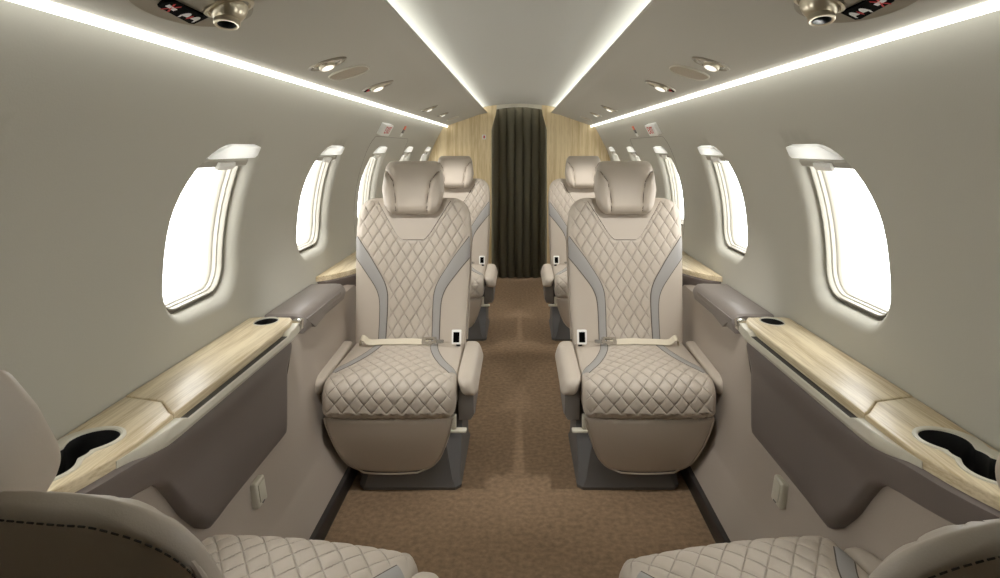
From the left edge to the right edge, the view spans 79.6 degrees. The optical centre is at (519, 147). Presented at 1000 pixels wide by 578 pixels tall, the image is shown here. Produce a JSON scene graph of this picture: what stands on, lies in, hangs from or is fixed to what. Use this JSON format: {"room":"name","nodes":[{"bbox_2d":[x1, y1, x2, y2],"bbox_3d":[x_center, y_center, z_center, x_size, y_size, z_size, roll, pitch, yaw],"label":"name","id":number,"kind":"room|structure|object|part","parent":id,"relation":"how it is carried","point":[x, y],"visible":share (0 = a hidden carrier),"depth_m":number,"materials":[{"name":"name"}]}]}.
{"room":"aircraft cabin","nodes":[
{"label":"aircraft cabin","id":0,"kind":"room"},
{"bbox_2d":[0,0,443,439],"bbox_3d":[-0.802,0.193,2.075,0.255,0.815,6.750,0,0,0],"label":"wall","id":1,"kind":"structure","parent":0,"point":[103,132],"depth_m":1.25,"materials":[{"name":"beige plastic"}]},
{"bbox_2d":[47,317,303,528],"bbox_3d":[-0.758,0.694,1.320,0.183,0.340,1.110,0,0,0],"label":"ledge","id":2,"kind":"object","parent":1,"relation":"attached to","point":[196,432],"visible":0.76,"depth_m":1.31,"materials":[{"name":"brown wood"}]},
{"bbox_2d":[53,426,126,480],"bbox_3d":[-0.784,0.564,1.032,0.130,0.078,0.208,0,0,0],"label":"cup holder","id":3,"kind":"object","parent":2,"relation":"on","point":[83,447],"depth_m":1.08,"materials":[{"name":"black plastic"}]},
{"bbox_3d":[-0.687,0.555,1.446,0.042,0.035,0.832,0,0,0],"label":"trim rail","id":4,"kind":"part","parent":2,"relation":"part of","materials":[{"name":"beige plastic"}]},
{"bbox_3d":[-0.762,0.538,1.532,0.152,0.023,0.680,0,0,0],"label":"lid","id":5,"kind":"part","parent":2,"relation":"part of","materials":[{"name":"brown wood"}]},
{"bbox_2d":[253,317,278,325],"bbox_3d":[-0.768,0.551,1.822,0.072,0.054,0.092,0,0,0],"label":"cup holder","id":6,"kind":"object","parent":2,"relation":"on","point":[257,321],"depth_m":1.85,"materials":[{"name":"black plastic"}]},
{"bbox_2d":[164,144,260,313],"bbox_3d":[-0.862,0.198,1.651,0.160,0.468,0.353,0,0,0],"label":"window frame","id":7,"kind":"structure","parent":1,"relation":"in","point":[227,159],"depth_m":1.79,"materials":[{"name":"white plastic"}]},
{"bbox_3d":[-0.878,0.193,1.645,0.128,0.458,0.323,0,0,0],"label":"frame","id":8,"kind":"part","parent":7,"relation":"part of","materials":[{"name":"beige plastic"}]},
{"bbox_2d":[198,158,247,167],"bbox_3d":[-0.830,0.035,1.661,0.042,0.035,0.263,0,0,0],"label":"shade","id":9,"kind":"object","parent":7,"relation":"attached to","point":[209,162],"depth_m":1.64,"materials":[{"name":"beige plastic"}]},
{"bbox_3d":[-0.814,0.049,1.660,0.016,0.023,0.090,0,0,0],"label":"shade pull","id":10,"kind":"part","parent":7,"relation":"part of","materials":[{"name":"white plastic"}]},
{"bbox_2d":[131,285,355,541],"bbox_3d":[-0.725,0.865,2.075,0.225,0.560,6.750,0,0,0],"label":"wall panel","id":11,"kind":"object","parent":1,"relation":"attached to","point":[303,471],"depth_m":1.87,"materials":[{"name":"beige plastic"}]},
{"bbox_2d":[250,474,266,508],"bbox_3d":[-0.689,0.908,1.585,0.032,0.067,0.054,0,0,0],"label":"cover plate","id":12,"kind":"object","parent":1,"relation":"attached to","point":[258,491],"visible":1,"depth_m":1.57,"materials":[{"name":"beige plastic"}]},
{"bbox_2d":[265,284,345,333],"bbox_3d":[-0.762,0.577,2.183,0.136,0.070,0.455,0,0,0],"label":"armrest","id":13,"kind":"object","parent":1,"relation":"attached to","point":[315,301],"visible":0.82,"depth_m":2.12,"materials":[{"name":"grey leather"}]},
{"bbox_2d":[297,145,344,252],"bbox_3d":[-0.862,0.198,2.526,0.160,0.468,0.353,0,0,0],"label":"window","id":14,"kind":"structure","parent":1,"relation":"in","point":[330,153],"depth_m":2.67,"materials":[{"name":"white"}]},
{"bbox_3d":[-0.878,0.193,2.520,0.128,0.458,0.323,0,0,0],"label":"frame","id":15,"kind":"part","parent":14,"relation":"part of","materials":[{"name":"beige plastic"}]},
{"bbox_2d":[316,155,336,160],"bbox_3d":[-0.830,0.035,2.537,0.042,0.035,0.263,0,0,0],"label":"shade","id":16,"kind":"object","parent":14,"relation":"attached to","point":[322,157],"depth_m":2.52,"materials":[{"name":"beige plastic"}]},
{"bbox_3d":[-0.814,0.049,2.535,0.016,0.023,0.090,0,0,0],"label":"shade pull","id":17,"kind":"part","parent":14,"relation":"part of","materials":[{"name":"white plastic"}]},
{"bbox_2d":[309,466,358,539],"bbox_3d":[-0.614,1.176,2.075,0.033,0.068,6.750,0,0,0],"label":"baseboard","id":18,"kind":"structure","parent":1,"relation":"attached to","point":[330,512],"depth_m":1.95,"materials":[{"name":"grey plastic"}]},
{"bbox_2d":[316,251,355,285],"bbox_3d":[-0.752,0.694,3.020,0.172,0.340,1.110,0,0,0],"label":"ledge","id":19,"kind":"object","parent":1,"relation":"attached to","point":[343,273],"visible":0.07,"depth_m":2.59,"materials":[{"name":"brown wood"}]},
{"bbox_3d":[-0.731,0.707,2.986,0.140,0.314,1.033,0,0,4],"label":"padded panel","id":20,"kind":"part","parent":19,"relation":"part of","materials":[{"name":"beige wood"}]},
{"bbox_2d":[359,146,386,210],"bbox_3d":[-0.862,0.198,3.401,0.160,0.468,0.353,0,0,0],"label":"window","id":21,"kind":"structure","parent":1,"relation":"in","point":[366,179],"depth_m":3.54,"materials":[{"name":"white"}]},
{"bbox_3d":[-0.878,0.193,3.395,0.128,0.458,0.323,0,0,0],"label":"frame","id":22,"kind":"part","parent":21,"relation":"part of","materials":[{"name":"beige plastic"}]},
{"bbox_2d":[354,136,407,238],"bbox_3d":[-0.807,0.239,3.620,0.107,0.604,1.002,0,0,0],"label":"trim","id":23,"kind":"structure","parent":1,"relation":"attached to","point":[376,136],"depth_m":3.12,"materials":[{"name":"brown"}]},
{"bbox_2d":[377,122,393,135],"bbox_3d":[-0.722,-0.100,3.240,0.052,0.070,0.200,0,0,0],"label":"exit sign","id":24,"kind":"object","parent":1,"relation":"attached to","point":[385,129],"visible":1,"depth_m":3.18,"materials":[{"name":"white plastic"}]},
{"bbox_2d":[400,146,412,160],"bbox_3d":[-0.862,0.198,4.276,0.160,0.468,0.353,0,0,0],"label":"window","id":25,"kind":"structure","parent":1,"relation":"in","point":[409,149],"depth_m":4.33,"materials":[{"name":"white glass"}]},
{"bbox_2d":[420,147,430,160],"bbox_3d":[-0.862,0.198,5.151,0.160,0.468,0.353,0,0,0],"label":"window","id":26,"kind":"structure","parent":1,"relation":"in","point":[427,148],"depth_m":5.22,"materials":[{"name":"white"}]},
{"bbox_2d":[47,0,486,125],"bbox_3d":[-0.495,-0.266,2.075,0.410,0.132,6.750,0,0,0],"label":"ceiling","id":27,"kind":"structure","parent":0,"point":[286,37],"depth_m":1.49,"materials":[{"name":"beige plastic"}]},
{"bbox_2d":[129,0,253,29],"bbox_3d":[-0.533,-0.237,0.990,0.130,0.057,0.300,0,0,0],"label":"overhead service panel","id":28,"kind":"object","parent":27,"relation":"attached to","point":[222,14],"visible":1,"depth_m":1.02,"materials":[{"name":"silver"}]},
{"bbox_3d":[-0.563,-0.228,1.000,0.033,0.017,0.130,0,0,-2],"label":"sign panel","id":29,"kind":"part","parent":28,"relation":"part of","materials":[{"name":"black plastic"}]},
{"bbox_2d":[7,0,447,126],"bbox_3d":[-0.655,-0.196,2.598,0.014,0.013,5.695,0,0,0],"label":"light strip","id":30,"kind":"object","parent":27,"relation":"attached to","point":[43,5],"visible":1,"depth_m":1.11,"materials":[{"name":"white plastic"}]},
{"bbox_2d":[308,57,346,71],"bbox_3d":[-0.543,-0.237,1.700,0.106,0.041,0.092,0,0,0],"label":"reading lamp","id":31,"kind":"object","parent":27,"relation":"attached to","point":[329,64],"visible":1,"depth_m":1.69,"materials":[{"name":"silver metal"}]},
{"bbox_3d":[-0.543,-0.239,1.700,0.087,0.031,0.075,0,0,0],"label":"lamp shade","id":32,"kind":"part","parent":31,"relation":"part of","materials":[{"name":"silver metal"}]},
{"bbox_2d":[328,65,369,80],"bbox_3d":[-0.539,-0.238,1.905,0.118,0.046,0.149,0,0,0],"label":"ceiling vent","id":33,"kind":"object","parent":27,"relation":"in","point":[353,71],"visible":1,"depth_m":1.90,"materials":[{"name":"beige plastic"}]},
{"bbox_2d":[362,80,393,91],"bbox_3d":[-0.543,-0.237,2.310,0.119,0.046,0.103,0,0,0],"label":"ceiling light","id":34,"kind":"object","parent":27,"relation":"attached to","point":[377,87],"visible":1,"depth_m":2.29,"materials":[{"name":"white plastic"}]},
{"bbox_2d":[367,82,389,89],"bbox_3d":[-0.543,-0.239,2.310,0.097,0.034,0.084,0,0,0],"label":"lamp","id":35,"kind":"object","parent":34,"relation":"on","point":[379,86],"depth_m":2.29,"materials":[{"name":"silver metal"}]},
{"bbox_2d":[420,105,437,111],"bbox_3d":[-0.543,-0.237,3.620,0.106,0.041,0.092,0,0,0],"label":"reading lamp","id":36,"kind":"object","parent":27,"relation":"attached to","point":[432,107],"visible":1,"depth_m":3.60,"materials":[{"name":"silver metal"}]},
{"bbox_2d":[387,0,650,107],"bbox_3d":[0.000,-0.367,2.075,0.690,0.071,6.750,0,0,0],"label":"ceiling","id":37,"kind":"structure","parent":0,"point":[500,51],"depth_m":2.14,"materials":[{"name":"grey plastic"}]},
{"bbox_2d":[428,105,609,263],"bbox_3d":[0.000,0.404,5.459,1.720,1.592,0.042,0,0,0],"label":"wall","id":38,"kind":"structure","parent":0,"point":[464,137],"depth_m":5.44,"materials":[{"name":"brown wood"}]},
{"bbox_2d":[497,104,541,108],"bbox_3d":[0.000,-0.381,5.457,0.410,0.058,0.046,0,0,0],"label":"trim","id":39,"kind":"structure","parent":38,"relation":"attached to","point":[501,106],"depth_m":5.43,"materials":[{"name":"beige plastic"}]},
{"bbox_2d":[492,107,546,277],"bbox_3d":[0.000,0.384,5.527,0.524,1.620,0.043,0,0,0],"label":"curtain","id":40,"kind":"object","parent":39,"relation":"hanging from","point":[519,134],"visible":0.88,"depth_m":5.52,"materials":[{"name":"brown fabric"}]},
{"bbox_2d":[324,277,715,577],"bbox_3d":[0.000,1.215,2.200,1.400,0.030,7.000,0,0,0],"label":"floor","id":41,"kind":"structure","parent":0,"point":[518,510],"depth_m":2.01,"materials":[{"name":"brown carpet"}]},
{"bbox_2d":[0,370,438,577],"bbox_3d":[-0.475,0.677,0.844,0.606,1.046,0.825,0,0,8],"label":"seat","id":42,"kind":"object","parent":41,"relation":"on","point":[44,533],"visible":1,"depth_m":0.53,"materials":[{"name":"beige leather"}]},
{"bbox_3d":[-0.502,0.570,0.653,0.482,0.605,0.112,0,31,8],"label":"backrest","id":43,"kind":"part","parent":42,"relation":"part of","materials":[{"name":"beige leather"}]},
{"bbox_2d":[201,534,417,577],"bbox_3d":[-0.450,0.845,1.020,0.456,0.146,0.466,0,0,8],"label":"seat cushion","id":44,"kind":"object","parent":42,"relation":"on","point":[239,556],"depth_m":1.14,"materials":[{"name":"beige leather"}]},
{"bbox_3d":[-0.192,0.826,0.963,0.074,0.086,0.385,0,0,8],"label":"armrest","id":45,"kind":"part","parent":42,"relation":"part of","materials":[{"name":"beige leather"}]},
{"bbox_2d":[315,161,482,489],"bbox_3d":[-0.446,0.627,2.300,0.603,1.145,0.572,0,0,0],"label":"seat","id":46,"kind":"object","parent":41,"relation":"on","point":[398,404],"visible":1,"depth_m":2.33,"materials":[{"name":"beige leather"}]},
{"bbox_3d":[-0.710,0.826,2.268,0.074,0.086,0.385,0,0,0],"label":"armrest","id":47,"kind":"part","parent":46,"relation":"part of","materials":[{"name":"beige leather"}]},
{"bbox_2d":[322,342,464,418],"bbox_3d":[-0.446,0.845,2.247,0.456,0.146,0.466,0,0,0],"label":"seat cushion","id":48,"kind":"object","parent":46,"relation":"on","point":[366,380],"depth_m":2.05,"materials":[{"name":"beige leather"}]},
{"bbox_3d":[-0.446,0.516,2.533,0.482,0.605,0.112,0,-12,0],"label":"backrest","id":49,"kind":"part","parent":46,"relation":"part of","materials":[{"name":"beige leather"}]},
{"bbox_3d":[-0.446,0.302,2.538,0.329,0.174,0.022,0,-12,0],"label":"neck panel","id":50,"kind":"part","parent":46,"relation":"part of","materials":[{"name":"beige leather"}]},
{"bbox_3d":[-0.207,0.944,2.056,0.054,0.057,0.028,0,0,0],"label":"release lever","id":51,"kind":"part","parent":46,"relation":"part of","materials":[{"name":"beige plastic"}]},
{"bbox_3d":[-0.182,0.826,2.268,0.074,0.086,0.385,0,0,0],"label":"armrest","id":52,"kind":"part","parent":46,"relation":"part of","materials":[{"name":"beige leather"}]},
{"bbox_2d":[438,156,497,340],"bbox_3d":[-0.446,0.627,3.930,0.603,1.145,0.572,0,0,0],"label":"seat","id":53,"kind":"object","parent":41,"relation":"on","point":[459,183],"visible":0.42,"depth_m":4.10,"materials":[{"name":"beige leather"}]},
{"bbox_3d":[-0.446,0.302,4.168,0.329,0.174,0.022,0,-12,0],"label":"neck panel","id":54,"kind":"part","parent":53,"relation":"part of","materials":[{"name":"beige leather"}]},
{"bbox_3d":[-0.446,0.516,4.163,0.482,0.605,0.112,0,-12,0],"label":"backrest","id":55,"kind":"part","parent":53,"relation":"part of","materials":[{"name":"beige leather"}]},
{"bbox_2d":[469,264,486,297],"bbox_3d":[-0.446,0.845,3.877,0.456,0.146,0.466,0,0,0],"label":"seat cushion","id":56,"kind":"object","parent":53,"relation":"on","point":[478,274],"depth_m":3.69,"materials":[{"name":"beige leather"}]},
{"bbox_3d":[-0.207,0.944,3.686,0.054,0.057,0.028,0,0,0],"label":"release lever","id":57,"kind":"part","parent":53,"relation":"part of","materials":[{"name":"beige plastic"}]},
{"bbox_3d":[-0.182,0.826,3.897,0.074,0.086,0.385,0,0,0],"label":"armrest","id":58,"kind":"part","parent":53,"relation":"part of","materials":[{"name":"beige leather"}]},
{"bbox_2d":[541,156,600,340],"bbox_3d":[0.446,0.627,3.930,0.603,1.145,0.572,0,0,0],"label":"seat","id":59,"kind":"object","parent":41,"relation":"on","point":[580,171],"visible":0.4,"depth_m":4.10,"materials":[{"name":"beige leather"}]},
{"bbox_3d":[0.182,0.826,3.897,0.074,0.086,0.385,0,0,0],"label":"armrest","id":60,"kind":"part","parent":59,"relation":"part of","materials":[{"name":"beige leather"}]},
{"bbox_3d":[0.207,0.944,3.686,0.054,0.057,0.028,0,0,0],"label":"release lever","id":61,"kind":"part","parent":59,"relation":"part of","materials":[{"name":"beige plastic"}]},
{"bbox_2d":[552,264,569,297],"bbox_3d":[0.446,0.845,3.877,0.456,0.146,0.466,0,0,0],"label":"seat cushion","id":62,"kind":"object","parent":59,"relation":"on","point":[559,271],"depth_m":3.69,"materials":[{"name":"beige leather"}]},
{"bbox_3d":[0.446,0.516,4.163,0.482,0.605,0.112,0,-12,0],"label":"backrest","id":63,"kind":"part","parent":59,"relation":"part of","materials":[{"name":"beige leather"}]},
{"bbox_3d":[0.446,0.302,4.168,0.329,0.174,0.022,0,-12,0],"label":"neck panel","id":64,"kind":"part","parent":59,"relation":"part of","materials":[{"name":"beige leather"}]},
{"bbox_2d":[555,161,722,489],"bbox_3d":[0.446,0.627,2.300,0.603,1.145,0.572,0,0,0],"label":"seat","id":65,"kind":"object","parent":41,"relation":"on","point":[639,405],"visible":0.98,"depth_m":2.34,"materials":[{"name":"beige leather"}]},
{"bbox_3d":[0.182,0.826,2.268,0.074,0.086,0.385,0,0,0],"label":"armrest","id":66,"kind":"part","parent":65,"relation":"part of","materials":[{"name":"beige leather"}]},
{"bbox_3d":[0.207,0.944,2.056,0.054,0.057,0.028,0,0,0],"label":"release lever","id":67,"kind":"part","parent":65,"relation":"part of","materials":[{"name":"beige plastic"}]},
{"bbox_3d":[0.446,0.302,2.538,0.329,0.174,0.022,0,-12,0],"label":"neck panel","id":68,"kind":"part","parent":65,"relation":"part of","materials":[{"name":"beige leather"}]},
{"bbox_3d":[0.446,0.516,2.533,0.482,0.605,0.112,0,-12,0],"label":"backrest","id":69,"kind":"part","parent":65,"relation":"part of","materials":[{"name":"beige leather"}]},
{"bbox_2d":[573,342,715,418],"bbox_3d":[0.446,0.845,2.247,0.456,0.146,0.466,0,0,0],"label":"seat cushion","id":70,"kind":"object","parent":65,"relation":"on","point":[616,380],"depth_m":2.05,"materials":[{"name":"beige leather"}]},
{"bbox_3d":[0.710,0.826,2.268,0.074,0.086,0.385,0,0,0],"label":"armrest","id":71,"kind":"part","parent":65,"relation":"part of","materials":[{"name":"beige leather"}]},
{"bbox_2d":[619,453,999,577],"bbox_3d":[0.481,0.679,0.831,0.607,1.042,0.836,0,0,-10],"label":"seat","id":72,"kind":"object","parent":41,"relation":"on","point":[971,549],"visible":1,"depth_m":1.10,"materials":[{"name":"beige leather"}]},
{"bbox_2d":[619,536,868,577],"bbox_3d":[0.450,0.845,1.011,0.456,0.146,0.466,0,0,-10],"label":"seat cushion","id":73,"kind":"object","parent":72,"relation":"on","point":[804,556],"depth_m":1.13,"materials":[{"name":"beige leather"}]},
{"bbox_3d":[0.713,0.826,1.037,0.074,0.086,0.385,0,0,-10],"label":"armrest","id":74,"kind":"part","parent":72,"relation":"part of","materials":[{"name":"beige leather"}]},
{"bbox_3d":[0.515,0.575,0.640,0.482,0.605,0.112,0,33,-10],"label":"backrest","id":75,"kind":"part","parent":72,"relation":"part of","materials":[{"name":"beige leather"}]},
{"bbox_2d":[551,0,990,124],"bbox_3d":[0.495,-0.266,2.075,0.410,0.132,6.750,0,0,0],"label":"ceiling","id":76,"kind":"structure","parent":0,"point":[749,37],"depth_m":1.47,"materials":[{"name":"beige plastic"}]},
{"bbox_2d":[600,105,617,111],"bbox_3d":[0.543,-0.237,3.620,0.106,0.041,0.092,0,0,0],"label":"reading lamp","id":77,"kind":"object","parent":76,"relation":"attached to","point":[605,107],"visible":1,"depth_m":3.60,"materials":[{"name":"silver metal"}]},
{"bbox_2d":[644,80,675,91],"bbox_3d":[0.543,-0.237,2.310,0.119,0.046,0.103,0,0,0],"label":"ceiling light","id":78,"kind":"object","parent":76,"relation":"attached to","point":[660,87],"visible":1,"depth_m":2.29,"materials":[{"name":"white plastic"}]},
{"bbox_2d":[648,82,671,89],"bbox_3d":[0.543,-0.239,2.310,0.097,0.034,0.084,0,0,0],"label":"lamp","id":79,"kind":"object","parent":78,"relation":"on","point":[658,86],"depth_m":2.29,"materials":[{"name":"silver metal"}]},
{"bbox_2d":[669,65,709,80],"bbox_3d":[0.539,-0.238,1.905,0.118,0.046,0.149,0,0,0],"label":"ceiling vent","id":80,"kind":"object","parent":76,"relation":"in","point":[681,70],"visible":1,"depth_m":1.90,"materials":[{"name":"beige plastic"}]},
{"bbox_2d":[692,57,729,71],"bbox_3d":[0.543,-0.237,1.700,0.106,0.041,0.092,0,0,0],"label":"reading lamp","id":81,"kind":"object","parent":76,"relation":"attached to","point":[711,65],"visible":1,"depth_m":1.69,"materials":[{"name":"silver metal"}]},
{"bbox_3d":[0.543,-0.239,1.700,0.087,0.031,0.075,0,0,0],"label":"lamp shade","id":82,"kind":"part","parent":81,"relation":"part of","materials":[{"name":"silver metal"}]},
{"bbox_2d":[591,0,999,126],"bbox_3d":[0.655,-0.196,2.598,0.014,0.013,5.695,0,0,0],"label":"light strip","id":83,"kind":"object","parent":76,"relation":"attached to","point":[993,5],"visible":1,"depth_m":1.13,"materials":[{"name":"white plastic"}]},
{"bbox_2d":[793,0,917,25],"bbox_3d":[0.533,-0.237,0.955,0.130,0.057,0.300,0,0,0],"label":"overhead service panel","id":84,"kind":"object","parent":76,"relation":"attached to","point":[817,12],"visible":1,"depth_m":0.99,"materials":[{"name":"silver"}]},
{"bbox_3d":[0.563,-0.228,0.965,0.033,0.017,0.130,0,0,2],"label":"sign panel","id":85,"kind":"part","parent":84,"relation":"part of","materials":[{"name":"black plastic"}]},
{"bbox_2d":[595,10,999,451],"bbox_3d":[0.802,0.193,2.075,0.255,0.815,6.750,0,0,0],"label":"wall","id":86,"kind":"structure","parent":0,"point":[916,117],"depth_m":1.32,"materials":[{"name":"beige plastic"}]},
{"bbox_2d":[609,147,619,160],"bbox_3d":[0.862,0.198,5.093,0.160,0.468,0.353,0,0,0],"label":"window","id":87,"kind":"structure","parent":86,"relation":"in","point":[610,148],"depth_m":5.15,"materials":[{"name":"white"}]},
{"bbox_2d":[626,146,640,160],"bbox_3d":[0.862,0.198,4.218,0.160,0.468,0.353,0,0,0],"label":"window","id":88,"kind":"structure","parent":86,"relation":"in","point":[629,148],"depth_m":4.27,"materials":[{"name":"white"}]},
{"bbox_2d":[645,122,661,135],"bbox_3d":[0.722,-0.100,3.240,0.052,0.070,0.200,0,0,0],"label":"exit sign","id":89,"kind":"object","parent":86,"relation":"attached to","point":[652,129],"visible":1,"depth_m":3.18,"materials":[{"name":"white plastic"}]},
{"bbox_2d":[630,136,684,240],"bbox_3d":[0.807,0.239,3.620,0.107,0.604,1.002,0,0,0],"label":"trim","id":90,"kind":"structure","parent":86,"relation":"attached to","point":[657,136],"depth_m":3.12,"materials":[{"name":"brown"}]},
{"bbox_2d":[653,146,682,224],"bbox_3d":[0.862,0.198,3.342,0.160,0.468,0.353,0,0,0],"label":"window","id":91,"kind":"structure","parent":86,"relation":"in","point":[674,180],"depth_m":3.48,"materials":[{"name":"white glass"}]},
{"bbox_2d":[659,153,670,157],"bbox_3d":[0.830,0.035,3.353,0.042,0.035,0.263,0,0,0],"label":"shade","id":92,"kind":"object","parent":91,"relation":"attached to","point":[664,155],"depth_m":3.33,"materials":[{"name":"beige plastic"}]},
{"bbox_3d":[0.878,0.193,3.337,0.128,0.458,0.323,0,0,0],"label":"frame","id":93,"kind":"part","parent":91,"relation":"part of","materials":[{"name":"beige plastic"}]},
{"bbox_2d":[682,251,722,285],"bbox_3d":[0.752,0.694,3.020,0.172,0.340,1.110,0,0,0],"label":"ledge","id":94,"kind":"object","parent":86,"relation":"attached to","point":[694,272],"visible":0.11,"depth_m":2.59,"materials":[{"name":"brown wood"}]},
{"bbox_3d":[0.731,0.707,2.986,0.140,0.314,1.033,0,0,-4],"label":"padded panel","id":95,"kind":"part","parent":94,"relation":"part of","materials":[{"name":"grey leather"}]},
{"bbox_2d":[680,466,730,542],"bbox_3d":[0.614,1.176,2.075,0.033,0.068,6.750,0,0,0],"label":"baseboard","id":96,"kind":"structure","parent":86,"relation":"attached to","point":[715,527],"depth_m":1.93,"materials":[{"name":"grey plastic"}]},
{"bbox_2d":[698,145,746,254],"bbox_3d":[0.862,0.198,2.467,0.160,0.468,0.353,0,0,0],"label":"window","id":97,"kind":"structure","parent":86,"relation":"in","point":[712,153],"depth_m":2.61,"materials":[{"name":"white"}]},
{"bbox_2d":[705,155,726,160],"bbox_3d":[0.830,0.035,2.478,0.042,0.035,0.263,0,0,0],"label":"shade","id":98,"kind":"object","parent":97,"relation":"attached to","point":[709,157],"depth_m":2.46,"materials":[{"name":"beige plastic"}]},
{"bbox_3d":[0.814,0.049,2.477,0.016,0.023,0.090,0,0,0],"label":"shade pull","id":99,"kind":"part","parent":97,"relation":"part of","materials":[{"name":"white plastic"}]},
{"bbox_3d":[0.878,0.193,2.462,0.128,0.458,0.323,0,0,0],"label":"frame","id":100,"kind":"part","parent":97,"relation":"part of","materials":[{"name":"beige plastic"}]},
{"bbox_2d":[693,284,773,333],"bbox_3d":[0.762,0.577,2.183,0.136,0.070,0.455,0,0,0],"label":"armrest","id":101,"kind":"object","parent":86,"relation":"attached to","point":[724,302],"visible":0.84,"depth_m":2.12,"materials":[{"name":"grey leather"}]},
{"bbox_2d":[771,474,787,509],"bbox_3d":[0.689,0.908,1.585,0.032,0.067,0.054,0,0,0],"label":"cover plate","id":102,"kind":"object","parent":86,"relation":"attached to","point":[780,487],"visible":1,"depth_m":1.57,"materials":[{"name":"beige plastic"}]},
{"bbox_2d":[682,285,954,560],"bbox_3d":[0.725,0.865,2.075,0.225,0.560,6.750,0,0,0],"label":"side wall panel","id":103,"kind":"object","parent":86,"relation":"attached to","point":[734,471],"depth_m":1.77,"materials":[{"name":"beige"}]},
{"bbox_2d":[786,144,888,320],"bbox_3d":[0.862,0.198,1.593,0.160,0.468,0.353,0,0,0],"label":"window","id":104,"kind":"structure","parent":86,"relation":"in","point":[821,159],"depth_m":1.73,"materials":[{"name":"white plastic"}]},
{"bbox_3d":[0.814,0.049,1.602,0.016,0.023,0.090,0,0,0],"label":"shade pull","id":105,"kind":"part","parent":104,"relation":"part of","materials":[{"name":"white plastic"}]},
{"bbox_2d":[799,158,852,168],"bbox_3d":[0.830,0.035,1.603,0.042,0.035,0.263,0,0,0],"label":"shade","id":106,"kind":"object","parent":104,"relation":"attached to","point":[813,163],"depth_m":1.58,"materials":[{"name":"beige plastic"}]},
{"bbox_3d":[0.878,0.193,1.587,0.128,0.458,0.323,0,0,0],"label":"frame","id":107,"kind":"part","parent":104,"relation":"part of","materials":[{"name":"beige plastic"}]},
{"bbox_2d":[735,317,999,528],"bbox_3d":[0.758,0.694,1.320,0.183,0.340,1.110,0,0,0],"label":"ledge","id":108,"kind":"object","parent":86,"relation":"attached to","point":[843,433],"visible":0.98,"depth_m":1.28,"materials":[{"name":"brown wood"}]},
{"bbox_2d":[759,317,785,325],"bbox_3d":[0.768,0.551,1.822,0.072,0.054,0.092,0,0,0],"label":"cup holder","id":109,"kind":"object","parent":108,"relation":"on","point":[763,321],"depth_m":1.85,"materials":[{"name":"black plastic"}]},
{"bbox_3d":[0.762,0.538,1.532,0.152,0.023,0.680,0,0,0],"label":"lid","id":110,"kind":"part","parent":108,"relation":"part of","materials":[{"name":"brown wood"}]},
{"bbox_3d":[0.687,0.555,1.446,0.042,0.035,0.832,0,0,0],"label":"trim rail","id":111,"kind":"part","parent":108,"relation":"part of","materials":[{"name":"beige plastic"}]},
{"bbox_2d":[912,426,999,484],"bbox_3d":[0.784,0.564,1.032,0.130,0.078,0.208,0,0,0],"label":"cup holder","id":112,"kind":"object","parent":108,"relation":"on","point":[972,461],"depth_m":1.06,"materials":[{"name":"black plastic"}]}
]}

